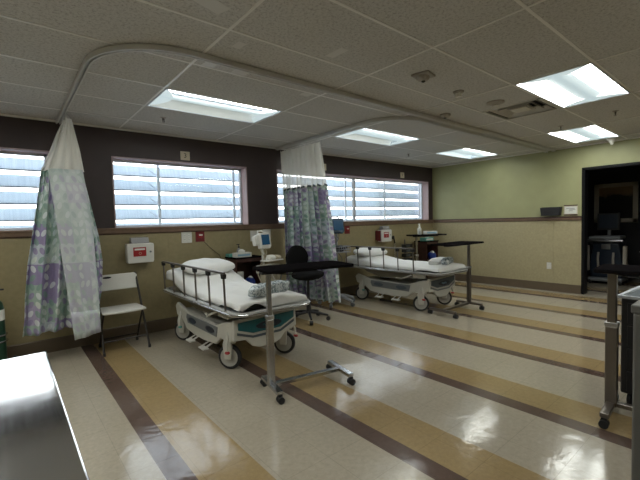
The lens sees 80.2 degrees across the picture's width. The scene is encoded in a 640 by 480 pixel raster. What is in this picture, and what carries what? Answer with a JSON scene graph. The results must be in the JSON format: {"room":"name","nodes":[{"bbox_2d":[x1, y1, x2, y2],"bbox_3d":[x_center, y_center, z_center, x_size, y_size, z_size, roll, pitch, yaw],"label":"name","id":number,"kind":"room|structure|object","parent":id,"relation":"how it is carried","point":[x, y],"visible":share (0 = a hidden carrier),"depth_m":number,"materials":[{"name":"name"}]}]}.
{"room":"hospital ward","nodes":[
{"label":"hospital ward","id":0,"kind":"room"},
{"bbox_2d":[0,116,432,345],"bbox_3d":[-1.391,-0.292,5.547,10.544,2.829,0.200,-4,3,-40],"label":"wall","id":1,"kind":"structure","parent":0,"point":[97,145],"depth_m":4.86,"materials":[{"name":"beige paint"}]},
{"bbox_2d":[0,147,48,230],"bbox_3d":[-3.768,-0.479,3.667,2.210,1.100,0.356,-4,3,-40],"label":"window","id":2,"kind":"structure","parent":1,"relation":"in","point":[6,163],"depth_m":4.19,"materials":[{"name":"white glass"}]},
{"bbox_2d":[125,237,153,263],"bbox_3d":[-2.211,0.121,4.651,0.310,0.310,0.151,-4,3,-40],"label":"sharps container","id":3,"kind":"object","parent":1,"relation":"attached to","point":[139,250],"visible":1,"depth_m":4.59,"materials":[{"name":"grey plastic"}]},
{"bbox_2d":[111,156,248,227],"bbox_3d":[-1.861,-0.602,5.243,2.045,1.100,0.356,-4,3,-40],"label":"window","id":4,"kind":"structure","parent":1,"relation":"in","point":[158,186],"depth_m":5.29,"materials":[{"name":"white glass"}]},
{"bbox_2d":[180,151,189,160],"bbox_3d":[-1.794,-1.119,5.056,0.125,0.115,0.009,-4,3,-40],"label":"number plate","id":5,"kind":"object","parent":1,"relation":"attached to","point":[184,155],"visible":1,"depth_m":5.05,"materials":[{"name":"beige"}]},
{"bbox_2d":[181,232,191,242],"bbox_3d":[-1.785,-0.033,5.090,0.140,0.145,0.012,-4,3,-40],"label":"wall outlet","id":6,"kind":"object","parent":1,"relation":"attached to","point":[186,237],"visible":1,"depth_m":5.09,"materials":[{"name":"white plastic"}]},
{"bbox_2d":[195,231,204,241],"bbox_3d":[-1.639,-0.047,5.204,0.125,0.140,0.022,-4,3,-40],"label":"box","id":7,"kind":"object","parent":1,"relation":"attached to","point":[200,237],"visible":1,"depth_m":5.20,"materials":[{"name":"red plastic"}]},
{"bbox_2d":[0,220,433,238],"bbox_3d":[-1.312,-0.177,5.462,10.144,0.078,0.036,-4,3,-40],"label":"trim","id":8,"kind":"structure","parent":1,"relation":"attached to","point":[135,230],"depth_m":5.11,"materials":[{"name":"brown wood"}]},
{"bbox_2d":[7,276,433,358],"bbox_3d":[-1.289,1.047,5.528,10.144,0.150,0.012,-4,3,-40],"label":"baseboard","id":9,"kind":"structure","parent":1,"relation":"attached to","point":[64,342],"depth_m":4.41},
{"bbox_2d":[250,231,256,240],"bbox_3d":[-0.999,-0.062,5.740,0.120,0.160,0.012,-4,3,-40],"label":"wall outlet","id":10,"kind":"object","parent":1,"relation":"attached to","point":[252,233],"visible":0.62,"depth_m":5.72,"materials":[{"name":"white plastic"}]},
{"bbox_2d":[263,229,270,239],"bbox_3d":[-0.818,-0.083,5.889,0.130,0.160,0.012,-4,3,-40],"label":"wall outlet","id":11,"kind":"object","parent":1,"relation":"attached to","point":[266,230],"visible":0.28,"depth_m":5.91,"materials":[{"name":"white plastic"}]},
{"bbox_2d":[168,225,367,316],"bbox_3d":[-0.526,0.367,6.148,3.734,1.112,0.003,-4,3,-40],"label":"trim","id":12,"kind":"structure","parent":1,"relation":"attached to","point":[366,225],"depth_m":4.97,"materials":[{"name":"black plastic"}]},
{"bbox_2d":[0,113,639,167],"bbox_3d":[1.280,-1.310,2.236,10.144,0.019,8.264,-4,3,-40],"label":"trim","id":13,"kind":"structure","parent":1,"relation":"attached to","point":[1,114],"depth_m":5.46,"materials":[{"name":"white metal"}]},
{"bbox_2d":[345,226,349,233],"bbox_3d":[0.505,-0.185,6.975,0.125,0.140,0.022,-4,3,-40],"label":"box","id":14,"kind":"object","parent":1,"relation":"attached to","point":[347,228],"visible":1,"depth_m":6.98,"materials":[{"name":"red plastic"}]},
{"bbox_2d":[276,169,428,223],"bbox_3d":[0.796,-0.773,7.438,4.305,1.100,0.356,-4,3,-40],"label":"window","id":15,"kind":"structure","parent":1,"relation":"in","point":[422,188],"depth_m":7.84,"materials":[{"name":"white glass"}]},
{"bbox_2d":[357,219,396,220],"bbox_3d":[1.154,-0.397,7.612,1.205,0.026,0.071,-4,3,-40],"label":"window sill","id":16,"kind":"structure","parent":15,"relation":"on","point":[384,219],"depth_m":7.53,"materials":[{"name":"plastic"}]},
{"bbox_2d":[375,226,391,241],"bbox_3d":[1.261,-0.123,7.519,0.330,0.310,0.151,-4,3,-40],"label":"sharps container","id":17,"kind":"object","parent":1,"relation":"attached to","point":[383,234],"visible":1,"depth_m":7.45,"materials":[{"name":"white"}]},
{"bbox_2d":[0,0,639,166],"bbox_3d":[1.279,-1.331,2.235,10.144,0.020,8.264,-4,3,-40],"label":"ceiling","id":18,"kind":"structure","parent":0,"point":[517,47],"depth_m":2.82,"materials":[{"name":"tile"}]},
{"bbox_2d":[201,62,216,67],"bbox_3d":[-0.812,-1.293,2.800,0.120,0.001,0.090,1,4,45],"label":"tape patch","id":19,"kind":"object","parent":18,"relation":"attached to","point":[206,64],"visible":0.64,"depth_m":2.81,"materials":[{"name":"grey"}]},
{"bbox_2d":[193,0,229,13],"bbox_3d":[-0.587,-1.262,2.026,0.100,0.001,0.200,0,3,33],"label":"tape patch","id":20,"kind":"object","parent":18,"relation":"attached to","point":[215,6],"visible":1,"depth_m":2.05,"materials":[{"name":"grey"}]},
{"bbox_2d":[146,88,281,123],"bbox_3d":[-1.049,-1.387,3.859,1.195,0.111,0.583,-4,3,-40],"label":"ceiling light","id":21,"kind":"object","parent":18,"relation":"attached to","point":[169,99],"visible":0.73,"depth_m":3.92,"materials":[{"name":"grey plastic"}]},
{"bbox_2d":[228,70,248,76],"bbox_3d":[-0.632,-1.306,2.974,0.120,0.001,0.120,1,4,45],"label":"tape patch","id":22,"kind":"object","parent":18,"relation":"attached to","point":[238,72],"visible":0.64,"depth_m":2.97,"materials":[{"name":"grey"}]},
{"bbox_2d":[231,41,246,48],"bbox_3d":[-0.534,-1.286,2.511,0.100,0.001,0.060,1,4,45],"label":"tape patch","id":23,"kind":"object","parent":18,"relation":"attached to","point":[238,45],"visible":1,"depth_m":2.51,"materials":[{"name":"grey"}]},
{"bbox_2d":[56,43,555,151],"bbox_3d":[0.634,-1.431,5.413,7.044,0.039,2.506,-4,3,-40],"label":"track","id":24,"kind":"object","parent":18,"relation":"attached to","point":[99,53],"visible":1,"depth_m":2.98,"materials":[{"name":"silver metal"}]},
{"bbox_2d":[23,114,102,339],"bbox_3d":[-2.595,-0.117,3.820,0.725,2.272,0.277,-4,3,-40],"label":"privacy curtain","id":25,"kind":"object","parent":24,"relation":"hanging from","point":[65,265],"visible":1,"depth_m":3.81,"materials":[{"name":"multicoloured fabric"}]},
{"bbox_2d":[300,91,312,96],"bbox_3d":[-0.121,-1.343,3.500,0.100,0.001,0.100,1,4,45],"label":"tape patch","id":26,"kind":"object","parent":18,"relation":"attached to","point":[304,93],"visible":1,"depth_m":3.51,"materials":[{"name":"grey"}]},
{"bbox_2d":[0,0,639,165],"bbox_3d":[1.279,-1.319,2.235,10.144,0.004,8.264,-4,3,-40],"label":"grid","id":27,"kind":"object","parent":18,"relation":"attached to","point":[259,2],"visible":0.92,"depth_m":2.98,"materials":[{"name":"white metal"}]},
{"bbox_2d":[326,47,348,57],"bbox_3d":[0.119,-1.310,2.662,0.070,0.001,0.160,-4,4,-42],"label":"tape patch","id":28,"kind":"object","parent":18,"relation":"attached to","point":[341,50],"visible":1,"depth_m":2.65,"materials":[{"name":"grey paper"}]},
{"bbox_2d":[333,128,418,145],"bbox_3d":[0.828,-1.508,5.411,1.195,0.111,0.583,-4,3,-40],"label":"ceiling light","id":29,"kind":"object","parent":18,"relation":"attached to","point":[363,134],"visible":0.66,"depth_m":5.52,"materials":[{"name":"grey plastic"}]},
{"bbox_2d":[276,116,547,152],"bbox_3d":[1.855,-1.464,5.447,4.837,0.039,1.908,-2,3,-10],"label":"track","id":30,"kind":"object","parent":18,"relation":"attached to","point":[396,118],"visible":0.99,"depth_m":4.89,"materials":[{"name":"silver metal"}]},
{"bbox_2d":[280,141,340,302],"bbox_3d":[-0.216,-0.253,5.588,1.061,2.287,0.313,1,3,38],"label":"privacy curtain","id":31,"kind":"object","parent":30,"relation":"hanging from","point":[307,211],"visible":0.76,"depth_m":5.54,"materials":[{"name":"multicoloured fabric"}]},
{"bbox_2d":[411,70,434,82],"bbox_3d":[0.844,-1.318,3.105,0.150,0.064,0.150,1,3,39],"label":"smoke detector","id":32,"kind":"object","parent":18,"relation":"attached to","point":[424,76],"visible":1,"depth_m":3.07,"materials":[{"name":"beige plastic"}]},
{"bbox_2d":[440,113,450,118],"bbox_3d":[1.418,-1.399,4.306,0.120,0.046,0.120,-4,3,-40],"label":"smoke detector","id":33,"kind":"object","parent":18,"relation":"attached to","point":[444,115],"visible":1,"depth_m":4.27,"materials":[{"name":"beige plastic"}]},
{"bbox_2d":[453,90,463,97],"bbox_3d":[1.289,-1.357,3.538,0.096,0.050,0.096,1,4,45],"label":"sensor","id":34,"kind":"object","parent":18,"relation":"attached to","point":[458,93],"visible":1,"depth_m":3.52,"materials":[{"name":"beige plastic"}]},
{"bbox_2d":[435,148,498,158],"bbox_3d":[2.706,-1.629,6.962,1.195,0.111,0.583,-4,3,-40],"label":"ceiling light","id":35,"kind":"object","parent":18,"relation":"attached to","point":[466,153],"visible":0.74,"depth_m":7.12,"materials":[{"name":"grey plastic"}]},
{"bbox_2d":[486,99,504,105],"bbox_3d":[1.798,-1.394,3.893,0.170,0.036,0.170,-4,3,-40],"label":"ceiling speaker","id":36,"kind":"object","parent":18,"relation":"attached to","point":[493,102],"visible":1,"depth_m":3.86,"materials":[{"name":"beige plastic"}]},
{"bbox_2d":[481,98,561,120],"bbox_3d":[2.224,-1.489,4.202,0.602,0.116,0.602,-4,3,-40],"label":"ceiling vent","id":37,"kind":"object","parent":18,"relation":"in","point":[526,108],"visible":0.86,"depth_m":4.23,"materials":[{"name":"grey metal"}]},
{"bbox_2d":[515,63,630,107],"bbox_3d":[2.376,-1.460,3.540,1.195,0.111,0.583,-4,3,-40],"label":"ceiling light","id":38,"kind":"object","parent":18,"relation":"attached to","point":[586,83],"visible":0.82,"depth_m":3.60,"materials":[{"name":"grey plastic"}]},
{"bbox_2d":[547,125,618,142],"bbox_3d":[3.867,-1.593,5.559,1.195,0.111,0.583,-4,3,-40],"label":"ceiling light","id":39,"kind":"object","parent":18,"relation":"attached to","point":[593,132],"visible":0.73,"depth_m":5.70,"materials":[{"name":"grey plastic"}]},
{"bbox_2d":[606,138,616,144],"bbox_3d":[4.538,-1.530,5.911,0.150,0.092,0.150,-4,3,-40],"label":"sensor","id":40,"kind":"object","parent":18,"relation":"attached to","point":[611,141],"visible":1,"depth_m":5.89,"materials":[{"name":"white plastic"}]},
{"bbox_2d":[47,275,639,479],"bbox_3d":[2.329,1.192,3.169,13.100,0.100,8.664,-4,3,-40],"label":"floor","id":41,"kind":"structure","parent":0,"point":[513,388],"depth_m":2.90,"materials":[{"name":"tile"}]},
{"bbox_2d":[0,289,15,359],"bbox_3d":[-3.096,0.783,3.604,0.304,0.950,0.272,-4,3,-40],"label":"cylinder","id":42,"kind":"object","parent":41,"relation":"on","point":[3,344],"visible":0.7,"depth_m":3.58,"materials":[{"name":"green"}]},
{"bbox_2d":[0,352,89,479],"bbox_3d":[-1.259,0.925,0.657,1.405,0.850,1.220,-4,3,-40],"label":"steel table","id":43,"kind":"object","parent":41,"relation":"on","point":[38,441],"visible":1,"depth_m":0.96,"materials":[{"name":"silver metal"}]},
{"bbox_2d":[99,271,150,356],"bbox_3d":[-2.213,0.794,4.242,0.480,0.824,0.444,-4,3,-40],"label":"folding chair","id":44,"kind":"object","parent":41,"relation":"on","point":[123,280],"visible":0.84,"depth_m":4.30,"materials":[{"name":"grey plastic"}]},
{"bbox_2d":[161,261,309,368],"bbox_3d":[-0.989,0.709,4.199,0.902,0.935,2.014,-4,3,-40],"label":"stretcher","id":45,"kind":"object","parent":41,"relation":"on","point":[222,308],"visible":0.87,"depth_m":3.71,"materials":[{"name":"white fabric"}]},
{"bbox_2d":[183,258,234,274],"bbox_3d":[-1.357,0.316,4.638,0.396,0.183,0.660,1,4,44],"label":"pillow","id":46,"kind":"object","parent":45,"relation":"on","point":[217,264],"visible":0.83,"depth_m":4.53,"materials":[{"name":"white fabric"}]},
{"bbox_2d":[248,280,289,296],"bbox_3d":[-0.473,0.456,3.592,0.153,0.132,0.500,0,3,34],"label":"wrapped bundle","id":47,"kind":"object","parent":45,"relation":"on","point":[259,290],"visible":0.76,"depth_m":3.50,"materials":[{"name":"fabric"}]},
{"bbox_2d":[225,255,261,283],"bbox_3d":[-1.074,0.675,5.455,0.440,0.888,0.329,-4,3,-40],"label":"base cabinet","id":48,"kind":"object","parent":41,"relation":"on","point":[245,264],"visible":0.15,"depth_m":5.54,"materials":[{"name":"brown wood"}]},
{"bbox_2d":[237,271,243,278],"bbox_3d":[-1.128,0.552,5.339,0.116,0.213,0.116,-4,3,-40],"label":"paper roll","id":49,"kind":"object","parent":48,"relation":"on","point":[241,273],"visible":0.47,"depth_m":5.30,"materials":[{"name":"white paper"}]},
{"bbox_2d":[232,249,251,257],"bbox_3d":[-1.094,0.182,5.331,0.240,0.111,0.121,-4,3,-40],"label":"tissue box","id":50,"kind":"object","parent":48,"relation":"on","point":[241,253],"visible":1,"depth_m":5.29,"materials":[{"name":"white cardboard"}]},
{"bbox_2d":[246,276,254,283],"bbox_3d":[-0.998,0.584,5.460,0.128,0.140,0.099,-4,3,-40],"label":"plastic bag","id":51,"kind":"object","parent":48,"relation":"on","point":[250,279],"visible":0.77,"depth_m":5.43,"materials":[{"name":"blue plastic"}]},
{"bbox_2d":[252,230,283,282],"bbox_3d":[-0.743,0.497,5.144,0.639,1.257,0.614,1,3,36],"label":"monitor","id":52,"kind":"object","parent":41,"relation":"on","point":[262,240],"visible":0.44,"depth_m":5.03,"materials":[{"name":"white plastic"}]},
{"bbox_2d":[260,259,283,261],"bbox_3d":[-0.642,0.268,5.085,0.150,0.015,0.300,1,3,36],"label":"tray","id":53,"kind":"object","parent":52,"relation":"on","point":[267,260],"depth_m":5.00,"materials":[{"name":"white plastic"}]},
{"bbox_2d":[253,260,355,404],"bbox_3d":[-0.120,0.705,3.130,0.760,1.000,0.414,-3,3,-28],"label":"table","id":54,"kind":"object","parent":41,"relation":"on","point":[268,380],"visible":1,"depth_m":2.98,"materials":[{"name":"silver metal"}]},
{"bbox_2d":[285,245,330,324],"bbox_3d":[-0.180,0.592,5.242,0.578,1.030,0.559,-4,4,-42],"label":"office chair","id":55,"kind":"object","parent":41,"relation":"on","point":[295,254],"visible":0.78,"depth_m":5.22,"materials":[{"name":"black plastic"}]},
{"bbox_2d":[318,216,354,307],"bbox_3d":[0.299,0.329,6.196,0.614,1.442,0.639,-3,3,-31],"label":"monitor","id":56,"kind":"object","parent":41,"relation":"on","point":[338,223],"visible":0.72,"depth_m":6.09,"materials":[{"name":"grey plastic"}]},
{"bbox_2d":[336,245,350,252],"bbox_3d":[0.323,0.140,6.089,0.293,0.116,0.243,-4,3,-40],"label":"basket","id":57,"kind":"object","parent":56,"relation":"on","point":[339,248],"depth_m":6.03,"materials":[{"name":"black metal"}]},
{"bbox_2d":[344,245,467,310],"bbox_3d":[1.342,0.553,6.254,0.902,0.935,2.014,-4,3,-40],"label":"stretcher","id":58,"kind":"object","parent":41,"relation":"on","point":[393,276],"visible":0.84,"depth_m":5.87,"materials":[{"name":"white fabric"}]},
{"bbox_2d":[353,247,386,256],"bbox_3d":[0.890,0.204,6.689,0.680,0.159,0.378,-3,3,-37],"label":"pillow","id":59,"kind":"object","parent":58,"relation":"on","point":[363,251],"visible":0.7,"depth_m":6.51,"materials":[{"name":"white fabric"}]},
{"bbox_2d":[428,257,444,264],"bbox_3d":[1.799,0.318,5.744,0.206,0.104,0.487,1,3,39],"label":"towel","id":60,"kind":"object","parent":58,"relation":"on","point":[433,261],"visible":0.67,"depth_m":5.58,"materials":[{"name":"white fabric"}]},
{"bbox_2d":[441,257,453,264],"bbox_3d":[1.871,0.304,5.579,0.122,0.104,0.361,1,3,36],"label":"wrapped bundle","id":61,"kind":"object","parent":58,"relation":"on","point":[447,260],"visible":0.98,"depth_m":5.47,"materials":[{"name":"fabric"}]},
{"bbox_2d":[402,239,412,259],"bbox_3d":[1.749,0.461,7.822,0.260,0.950,0.260,-4,3,-40],"label":"stand","id":62,"kind":"object","parent":41,"relation":"on","point":[404,245],"visible":0.53,"depth_m":7.70,"materials":[{"name":"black metal"}]},
{"bbox_2d":[414,240,438,278],"bbox_3d":[2.314,0.457,8.254,0.440,0.888,0.329,-4,3,-40],"label":"base cabinet","id":63,"kind":"object","parent":41,"relation":"on","point":[424,247],"visible":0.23,"depth_m":8.12,"materials":[{"name":"brown wood"}]},
{"bbox_2d":[420,237,433,240],"bbox_3d":[2.298,-0.043,8.172,0.300,0.121,0.141,-4,3,-40],"label":"glove box","id":64,"kind":"object","parent":63,"relation":"on","point":[423,238],"visible":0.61,"depth_m":8.12,"materials":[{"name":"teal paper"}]},
{"bbox_2d":[428,251,435,259],"bbox_3d":[2.428,0.334,8.250,0.210,0.210,0.135,-4,3,-40],"label":"plastic bag","id":65,"kind":"object","parent":63,"relation":"on","point":[431,254],"visible":0.79,"depth_m":8.19,"materials":[{"name":"blue plastic"}]},
{"bbox_2d":[406,234,446,260],"bbox_3d":[2.146,0.410,7.633,0.760,1.050,0.414,-2,3,-21],"label":"table","id":66,"kind":"object","parent":41,"relation":"on","point":[416,236],"visible":0.46,"depth_m":7.52,"materials":[{"name":"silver metal"}]},
{"bbox_2d":[423,231,436,233],"bbox_3d":[2.217,-0.151,7.648,0.280,0.066,0.101,-2,3,-21],"label":"glove box","id":67,"kind":"object","parent":66,"relation":"on","point":[424,232],"visible":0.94,"depth_m":7.60,"materials":[{"name":"white cardboard"}]},
{"bbox_2d":[428,241,483,318],"bbox_3d":[2.007,0.537,5.531,0.856,1.000,0.454,-4,3,-40],"label":"table","id":68,"kind":"object","parent":41,"relation":"on","point":[456,243],"visible":1,"depth_m":5.58,"materials":[{"name":"silver metal"}]},
{"bbox_2d":[588,213,628,285],"bbox_3d":[5.667,0.162,7.474,0.700,1.379,0.660,-4,3,-40],"label":"machine","id":69,"kind":"object","parent":41,"relation":"on","point":[607,251],"visible":0.88,"depth_m":7.39,"materials":[{"name":"black plastic"}]},
{"bbox_2d":[593,264,639,428],"bbox_3d":[2.154,0.685,2.310,0.462,1.000,0.780,-4,4,-44],"label":"table","id":70,"kind":"object","parent":41,"relation":"on","point":[611,397],"visible":1,"depth_m":2.53,"materials":[{"name":"grey metal"}]},
{"bbox_2d":[618,286,639,403],"bbox_3d":[2.501,0.771,2.585,0.551,0.784,0.660,-4,3,-37],"label":"cart","id":71,"kind":"object","parent":41,"relation":"on","point":[629,297],"visible":0.77,"depth_m":2.65,"materials":[{"name":"black plastic"}]},
{"bbox_2d":[631,300,639,479],"bbox_3d":[1.374,0.723,1.046,0.646,1.085,0.714,-4,3,-40],"label":"base cabinet","id":72,"kind":"object","parent":41,"relation":"on","point":[635,308],"visible":1,"depth_m":1.11,"materials":[{"name":"grey"}]},
{"bbox_2d":[489,103,554,117],"bbox_3d":[1.256,-1.639,2.207,10.504,0.040,8.664,-4,3,-40],"label":"ceiling slab","id":73,"kind":"structure","parent":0,"point":[542,104],"depth_m":5.16,"materials":[{"name":"black"}]},
{"bbox_2d":[432,138,639,284],"bbox_3d":[5.339,-0.461,5.488,0.160,2.829,8.464,-4,3,-40],"label":"wall","id":74,"kind":"structure","parent":0,"point":[519,186],"depth_m":7.23,"materials":[{"name":"beige paint"}]},
{"bbox_2d":[433,216,580,222],"bbox_3d":[3.512,-0.400,7.554,0.030,0.070,2.884,-4,3,-40],"label":"trim","id":75,"kind":"structure","parent":74,"relation":"attached to","point":[562,217],"depth_m":7.31,"materials":[{"name":"brown wood"}]},
{"bbox_2d":[434,274,580,293],"bbox_3d":[5.247,0.879,5.569,0.012,0.150,8.252,-4,3,-40],"label":"baseboard","id":76,"kind":"structure","parent":74,"relation":"attached to","point":[567,288],"depth_m":7.23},
{"bbox_2d":[540,207,561,215],"bbox_3d":[4.111,-0.510,6.766,0.102,0.151,0.334,-4,3,-40],"label":"tray","id":77,"kind":"object","parent":74,"relation":"attached to","point":[545,211],"visible":1,"depth_m":6.73,"materials":[{"name":"black plastic"}]},
{"bbox_2d":[553,221,553,280],"bbox_3d":[4.182,0.213,6.811,0.004,1.118,0.006,-4,3,-40],"label":"trim","id":78,"kind":"structure","parent":74,"relation":"attached to","point":[553,221],"depth_m":6.81,"materials":[{"name":"beige plastic"}]},
{"bbox_2d":[564,205,577,214],"bbox_3d":[4.331,-0.516,6.565,0.016,0.180,0.210,-4,3,-40],"label":"room sign","id":79,"kind":"object","parent":74,"relation":"attached to","point":[568,209],"visible":1,"depth_m":6.56,"materials":[{"name":"beige paper"}]},
{"bbox_2d":[581,162,639,294],"bbox_3d":[5.018,-0.132,5.900,0.182,2.150,1.595,-4,3,-40],"label":"door frame","id":80,"kind":"structure","parent":74,"relation":"in","point":[584,221],"depth_m":6.45,"materials":[{"name":"black"}]},
{"bbox_2d":[587,166,639,278],"bbox_3d":[6.129,-0.434,6.620,2.496,2.629,3.800,-4,3,-40],"label":"wall","id":81,"kind":"structure","parent":0,"point":[631,230],"depth_m":8.07,"materials":[{"name":"black paint"}]},
{"bbox_2d":[594,181,638,222],"bbox_3d":[6.325,-0.796,8.136,0.030,0.840,0.760,-4,3,-40],"label":"framed picture","id":82,"kind":"object","parent":81,"relation":"attached to","point":[622,198],"visible":0.94,"depth_m":8.09,"materials":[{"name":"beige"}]},
{"bbox_2d":[599,186,632,217],"bbox_3d":[6.330,-0.797,8.140,0.013,0.670,0.590,-4,3,-40],"label":"print","id":83,"kind":"object","parent":82,"relation":"attached to","point":[612,199],"depth_m":8.11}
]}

